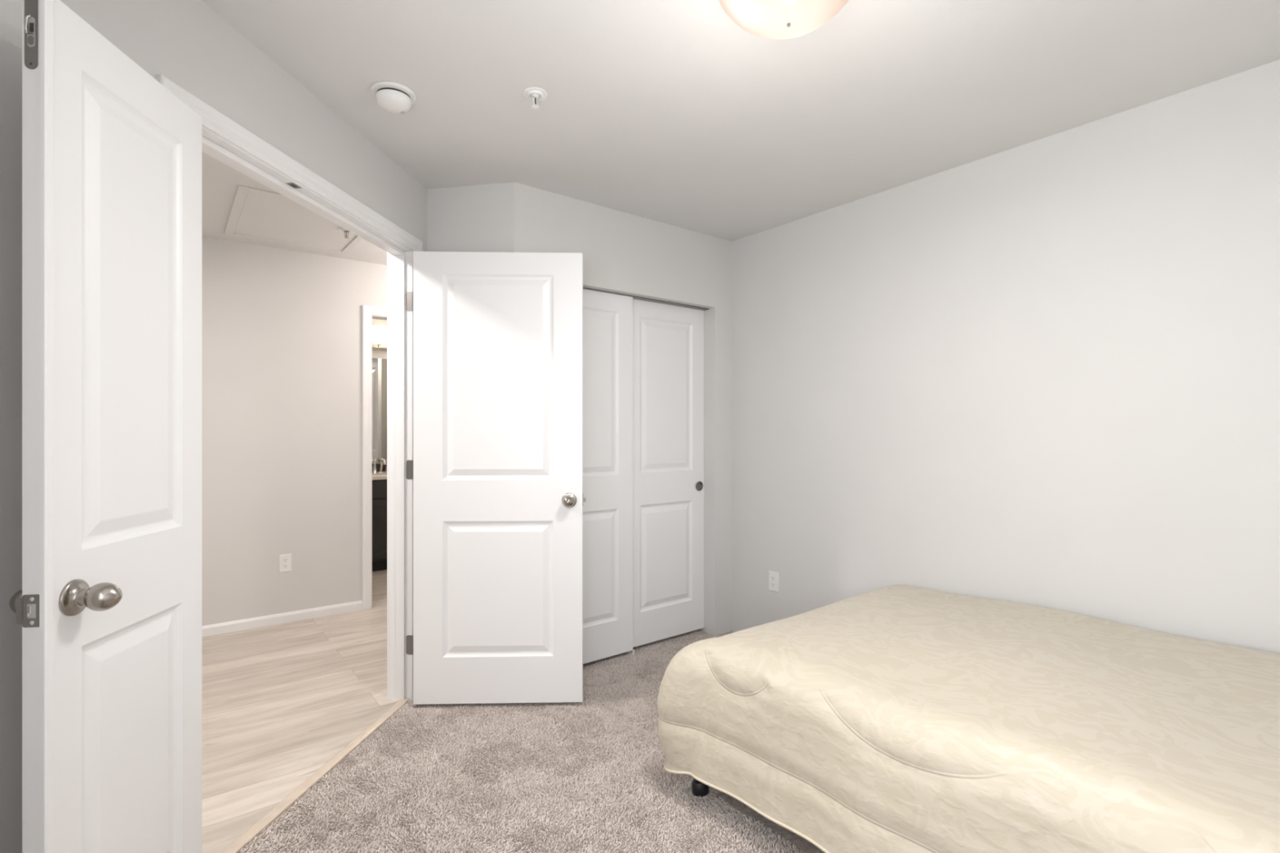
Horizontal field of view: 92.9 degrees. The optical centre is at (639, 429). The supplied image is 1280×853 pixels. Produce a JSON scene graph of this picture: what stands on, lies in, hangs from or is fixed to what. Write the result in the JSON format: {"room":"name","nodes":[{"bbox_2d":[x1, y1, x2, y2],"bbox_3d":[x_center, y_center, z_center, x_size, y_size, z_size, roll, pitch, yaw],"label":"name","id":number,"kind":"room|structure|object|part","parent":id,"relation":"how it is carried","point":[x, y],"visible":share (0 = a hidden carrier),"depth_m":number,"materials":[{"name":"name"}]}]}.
{"room":"bedroom","nodes":[
{"label":"bedroom","id":0,"kind":"room"},
{"bbox_2d":[0,0,426,852],"bbox_3d":[-1.191,0.069,2.249,0.119,2.490,2.285,0,0,7],"label":"wall","id":1,"kind":"structure","parent":0,"point":[186,42],"depth_m":1.48,"materials":[{"name":"beige paint"}]},
{"bbox_2d":[8,0,201,852],"bbox_3d":[-1.099,0.209,1.314,0.181,2.058,0.473,0,0,-6],"label":"door","id":2,"kind":"structure","parent":1,"relation":"in","point":[108,606],"depth_m":1.24,"materials":[{"name":"white paint"}]},
{"bbox_3d":[-1.151,0.321,1.139,0.042,0.049,0.049,0,0,-6],"label":"knob","id":3,"kind":"part","parent":2,"relation":"part of","materials":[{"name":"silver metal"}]},
{"bbox_3d":[-1.085,-0.720,1.081,0.008,0.034,0.006,0,0,-6],"label":"bolt lever","id":4,"kind":"part","parent":2,"relation":"part of","materials":[{"name":"silver metal"}]},
{"bbox_3d":[-1.083,0.323,1.084,0.030,0.058,0.002,0,0,-6],"label":"strike plate","id":5,"kind":"part","parent":2,"relation":"part of","materials":[{"name":"silver metal"}]},
{"bbox_3d":[-1.019,0.319,1.162,0.053,0.053,0.053,0,0,-6],"label":"knob","id":6,"kind":"part","parent":2,"relation":"part of","materials":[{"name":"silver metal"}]},
{"bbox_2d":[155,74,422,251],"bbox_3d":[-1.126,0.185,2.215,0.021,2.158,1.375,0,0,7],"label":"trim","id":7,"kind":"structure","parent":1,"relation":"attached to","point":[212,120],"depth_m":1.97,"materials":[{"name":"white paint"}]},
{"bbox_2d":[201,126,413,701],"bbox_3d":[-1.187,0.209,2.222,0.134,2.110,1.279,0,0,7],"label":"trim","id":8,"kind":"structure","parent":1,"relation":"attached to","point":[400,256],"depth_m":2.83,"materials":[{"name":"white paint"}]},
{"bbox_2d":[201,235,386,626],"bbox_3d":[-2.283,0.069,4.069,4.400,2.490,0.115,0,0,-38],"label":"wall","id":9,"kind":"structure","parent":0,"point":[282,329],"depth_m":3.95,"materials":[{"name":"beige paint"}]},
{"bbox_2d":[201,600,362,636],"bbox_3d":[-2.920,1.226,3.491,2.484,0.064,0.012,0,0,-38],"label":"baseboard","id":10,"kind":"structure","parent":9,"relation":"attached to","point":[266,620],"depth_m":3.94,"materials":[{"name":"white paint"}]},
{"bbox_2d":[279,553,291,573],"bbox_3d":[-2.311,0.872,3.969,0.070,0.114,0.007,0,0,-38],"label":"power outlet","id":11,"kind":"object","parent":9,"relation":"attached to","point":[285,560],"visible":1,"depth_m":3.97,"materials":[{"name":"white plastic"}]},
{"bbox_2d":[282,558,288,562],"bbox_3d":[-2.310,0.853,3.967,0.033,0.028,0.001,0,0,-38],"label":"receptacle","id":12,"kind":"object","parent":11,"relation":"attached to","point":[284,560],"depth_m":3.97,"materials":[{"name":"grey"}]},
{"bbox_2d":[282,564,288,568],"bbox_3d":[-2.310,0.891,3.967,0.033,0.028,0.001,0,0,-38],"label":"receptacle","id":13,"kind":"object","parent":11,"relation":"attached to","point":[284,566],"depth_m":3.97,"materials":[{"name":"grey plastic"}]},
{"bbox_2d":[362,305,386,609],"bbox_3d":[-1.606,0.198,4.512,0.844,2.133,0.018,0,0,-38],"label":"trim","id":14,"kind":"structure","parent":9,"relation":"attached to","point":[367,311],"depth_m":4.27,"materials":[{"name":"white paint"}]},
{"bbox_2d":[372,318,386,463],"bbox_3d":[-2.454,0.069,5.998,2.300,2.490,0.100,0,0,-38],"label":"wall","id":15,"kind":"structure","parent":0,"point":[375,353],"depth_m":5.89,"materials":[{"name":"beige paint"}]},
{"bbox_2d":[372,463,386,471],"bbox_3d":[-2.234,0.367,6.089,1.240,0.078,0.020,0,0,-38],"label":"backsplash","id":16,"kind":"structure","parent":15,"relation":"attached to","point":[377,464],"depth_m":5.86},
{"bbox_2d":[372,358,386,462],"bbox_3d":[-2.239,-0.186,6.095,1.240,1.000,0.004,0,0,-38],"label":"wall mirror","id":17,"kind":"object","parent":15,"relation":"attached to","point":[379,365],"visible":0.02,"depth_m":5.88,"materials":[{"name":"clear glass"}]},
{"bbox_2d":[372,324,386,351],"bbox_3d":[-2.281,-0.855,5.995,0.840,0.267,0.118,0,0,-38],"label":"vanity light","id":18,"kind":"object","parent":15,"relation":"attached to","point":[378,331],"visible":0.36,"depth_m":5.79,"materials":[{"name":"white glass"}]},
{"bbox_3d":[-2.497,-0.900,5.825,0.116,0.175,0.116,0,0,-38],"label":"lamp shade","id":19,"kind":"part","parent":18,"relation":"part of","materials":[{"name":"white glass"}]},
{"bbox_2d":[426,182,514,252],"bbox_3d":[-0.808,0.069,3.021,0.461,2.490,0.169,0,0,11],"label":"wall","id":20,"kind":"structure","parent":0,"point":[472,218],"depth_m":2.94,"materials":[{"name":"beige paint"}]},
{"bbox_2d":[413,251,585,704],"bbox_3d":[-0.636,0.218,2.777,0.775,2.045,0.201,0,0,-2],"label":"door","id":21,"kind":"structure","parent":20,"relation":"in","point":[499,500],"depth_m":2.76,"materials":[{"name":"white paint"}]},
{"bbox_3d":[-0.320,0.322,2.712,0.053,0.053,0.053,0,0,-2],"label":"knob","id":22,"kind":"part","parent":21,"relation":"part of","materials":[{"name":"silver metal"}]},
{"bbox_2d":[201,569,824,852],"bbox_3d":[-1.342,1.291,2.618,5.100,0.066,7.020,0,0,-38],"label":"floor","id":23,"kind":"structure","parent":0,"point":[279,701],"depth_m":2.58,"materials":[{"name":"grey carpet"}]},
{"bbox_2d":[221,697,409,852],"bbox_3d":[-1.169,1.257,2.220,0.044,0.014,1.242,0,0,7],"label":"threshold","id":24,"kind":"object","parent":23,"relation":"on","point":[256,829],"visible":1,"depth_m":2.14,"materials":[{"name":"brown wood"}]},
{"bbox_2d":[372,463,386,571],"bbox_3d":[-2.066,0.793,5.874,1.260,0.930,0.564,0,0,-38],"label":"bathroom vanity","id":25,"kind":"object","parent":23,"relation":"on","point":[379,479],"visible":0.13,"depth_m":5.36,"materials":[{"name":"black wood"}]},
{"bbox_3d":[-2.223,0.530,5.411,0.393,0.145,0.018,0,0,-38],"label":"drawer","id":26,"kind":"part","parent":25,"relation":"part of","materials":[{"name":"black wood"}]},
{"bbox_2d":[372,471,386,479],"bbox_3d":[-2.066,0.424,5.874,1.260,0.037,0.564,0,0,-38],"label":"countertop","id":27,"kind":"structure","parent":25,"relation":"on","point":[375,476],"depth_m":5.38,"materials":[{"name":"beige stone"}]},
{"bbox_2d":[372,458,386,472],"bbox_3d":[-2.438,0.341,5.716,0.164,0.140,0.170,0,0,-2],"label":"widespread faucet","id":28,"kind":"object","parent":27,"relation":"on","point":[383,461],"visible":0.7,"depth_m":5.70,"materials":[{"name":"silver metal"}]},
{"bbox_3d":[-2.485,0.344,5.708,0.050,0.133,0.050,0,0,-38],"label":"handle","id":29,"kind":"part","parent":28,"relation":"part of","materials":[{"name":"silver metal"}]},
{"bbox_3d":[-2.408,0.341,5.700,0.054,0.140,0.161,0,0,-38],"label":"spout","id":30,"kind":"part","parent":28,"relation":"part of","materials":[{"name":"silver metal"}]},
{"bbox_3d":[-2.223,0.878,5.411,0.393,0.510,0.018,0,0,-38],"label":"cabinet door","id":31,"kind":"part","parent":25,"relation":"part of","materials":[{"name":"black wood"}]},
{"bbox_2d":[239,629,808,852],"bbox_3d":[-0.073,1.257,2.177,3.022,0.014,2.442,0,0,-38],"label":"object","id":32,"kind":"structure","parent":23,"relation":"on","point":[621,726],"depth_m":2.16,"materials":[{"name":"grey carpet"}]},
{"bbox_2d":[625,649,635,656],"bbox_3d":[-0.055,1.247,3.421,0.012,0.034,0.072,0,0,-38],"label":"guide","id":33,"kind":"object","parent":23,"relation":"on","point":[628,652],"visible":0.7,"depth_m":3.40,"materials":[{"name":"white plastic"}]},
{"bbox_2d":[692,778,708,797],"bbox_3d":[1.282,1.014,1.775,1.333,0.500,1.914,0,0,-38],"label":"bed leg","id":34,"kind":"object","parent":23,"relation":"on","point":[699,788],"visible":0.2,"depth_m":2.09,"materials":[{"name":"black plastic"}]},
{"bbox_2d":[657,584,1279,852],"bbox_3d":[1.242,1.153,1.752,1.407,0.114,2.038,0,0,-38],"label":"comforter","id":35,"kind":"object","parent":34,"relation":"on","point":[897,718],"visible":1,"depth_m":1.61,"materials":[{"name":"beige fabric"}]},
{"bbox_2d":[514,182,732,636],"bbox_3d":[-0.054,0.069,3.407,1.486,2.490,0.140,0,0,-38],"label":"wall","id":36,"kind":"structure","parent":0,"point":[625,253],"depth_m":3.55,"materials":[{"name":"beige paint"}]},
{"bbox_2d":[582,288,632,664],"bbox_3d":[-0.284,0.229,3.226,0.606,2.010,0.041,0,0,-38],"label":"door","id":37,"kind":"structure","parent":36,"relation":"in","point":[607,317],"depth_m":3.30,"materials":[{"name":"white paint"}]},
{"bbox_2d":[582,287,709,310],"bbox_3d":[-0.070,-0.743,3.424,1.189,0.006,0.088,0,0,-38],"label":"track","id":38,"kind":"object","parent":36,"relation":"attached to","point":[633,296],"visible":0.29,"depth_m":3.52,"materials":[{"name":"silver metal"}]},
{"bbox_2d":[632,298,704,647],"bbox_3d":[0.154,0.229,3.610,0.606,2.010,0.041,0,0,-38],"label":"door","id":39,"kind":"structure","parent":36,"relation":"in","point":[668,340],"depth_m":3.60,"materials":[{"name":"white paint"}]},
{"bbox_3d":[0.365,0.348,3.754,0.058,0.058,0.009,0,0,-38],"label":"finger pull","id":40,"kind":"part","parent":39,"relation":"part of","materials":[{"name":"silver metal"}]},
{"bbox_2d":[200,0,1279,265],"bbox_3d":[-1.296,-1.216,2.559,5.100,0.080,7.170,0,0,-38],"label":"ceiling","id":41,"kind":"structure","parent":0,"point":[674,113],"depth_m":2.08,"materials":[{"name":"paint"}]},
{"bbox_2d":[223,185,363,253],"bbox_3d":[-1.940,-1.173,3.495,0.685,0.006,0.910,0,0,-38],"label":"attic hatch","id":42,"kind":"object","parent":41,"relation":"attached to","point":[265,215],"visible":0.73,"depth_m":3.48,"materials":[{"name":"paint"}]},
{"bbox_2d":[337,227,351,238],"bbox_3d":[-1.726,-1.149,3.580,0.085,0.050,0.085,0,0,35],"label":"sprinkler","id":43,"kind":"object","parent":41,"relation":"attached to","point":[342,229],"visible":0.79,"depth_m":3.57,"materials":[{"name":"white plastic"}]},
{"bbox_2d":[370,81,416,114],"bbox_3d":[-0.861,-1.147,2.128,0.148,0.058,0.148,0,0,-38],"label":"smoke detector","id":44,"kind":"object","parent":41,"relation":"attached to","point":[396,98],"visible":1,"depth_m":2.09,"materials":[{"name":"white plastic"}]},
{"bbox_2d":[523,87,547,109],"bbox_3d":[-0.366,-1.151,2.131,0.085,0.050,0.085,0,0,35],"label":"sprinkler","id":45,"kind":"object","parent":41,"relation":"attached to","point":[535,94],"visible":1,"depth_m":2.12,"materials":[{"name":"white plastic"}]},
{"bbox_2d":[719,0,848,39],"bbox_3d":[0.377,-1.098,1.542,0.372,0.156,0.372,0,0,-38],"label":"ceiling light","id":46,"kind":"object","parent":41,"relation":"attached to","point":[766,19],"visible":1,"depth_m":1.54,"materials":[{"name":"white glass"}]},
{"bbox_2d":[732,59,1279,653],"bbox_3d":[1.428,0.069,2.811,0.120,2.490,4.160,0,0,-38],"label":"wall","id":47,"kind":"structure","parent":0,"point":[1044,372],"depth_m":2.46,"materials":[{"name":"beige paint"}]},
{"bbox_2d":[768,570,778,592],"bbox_3d":[0.777,0.885,3.544,0.007,0.114,0.070,0,0,-38],"label":"power outlet","id":48,"kind":"object","parent":47,"relation":"attached to","point":[773,576],"visible":1,"depth_m":3.54,"materials":[{"name":"white plastic"}]},
{"bbox_2d":[770,575,775,581],"bbox_3d":[0.775,0.866,3.542,0.001,0.028,0.033,0,0,-38],"label":"receptacle","id":49,"kind":"object","parent":48,"relation":"attached to","point":[772,577],"depth_m":3.54,"materials":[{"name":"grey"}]},
{"bbox_2d":[770,582,775,587],"bbox_3d":[0.775,0.904,3.542,0.001,0.028,0.033,0,0,-38],"label":"receptacle","id":50,"kind":"object","parent":48,"relation":"attached to","point":[772,584],"depth_m":3.54,"materials":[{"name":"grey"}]}
]}

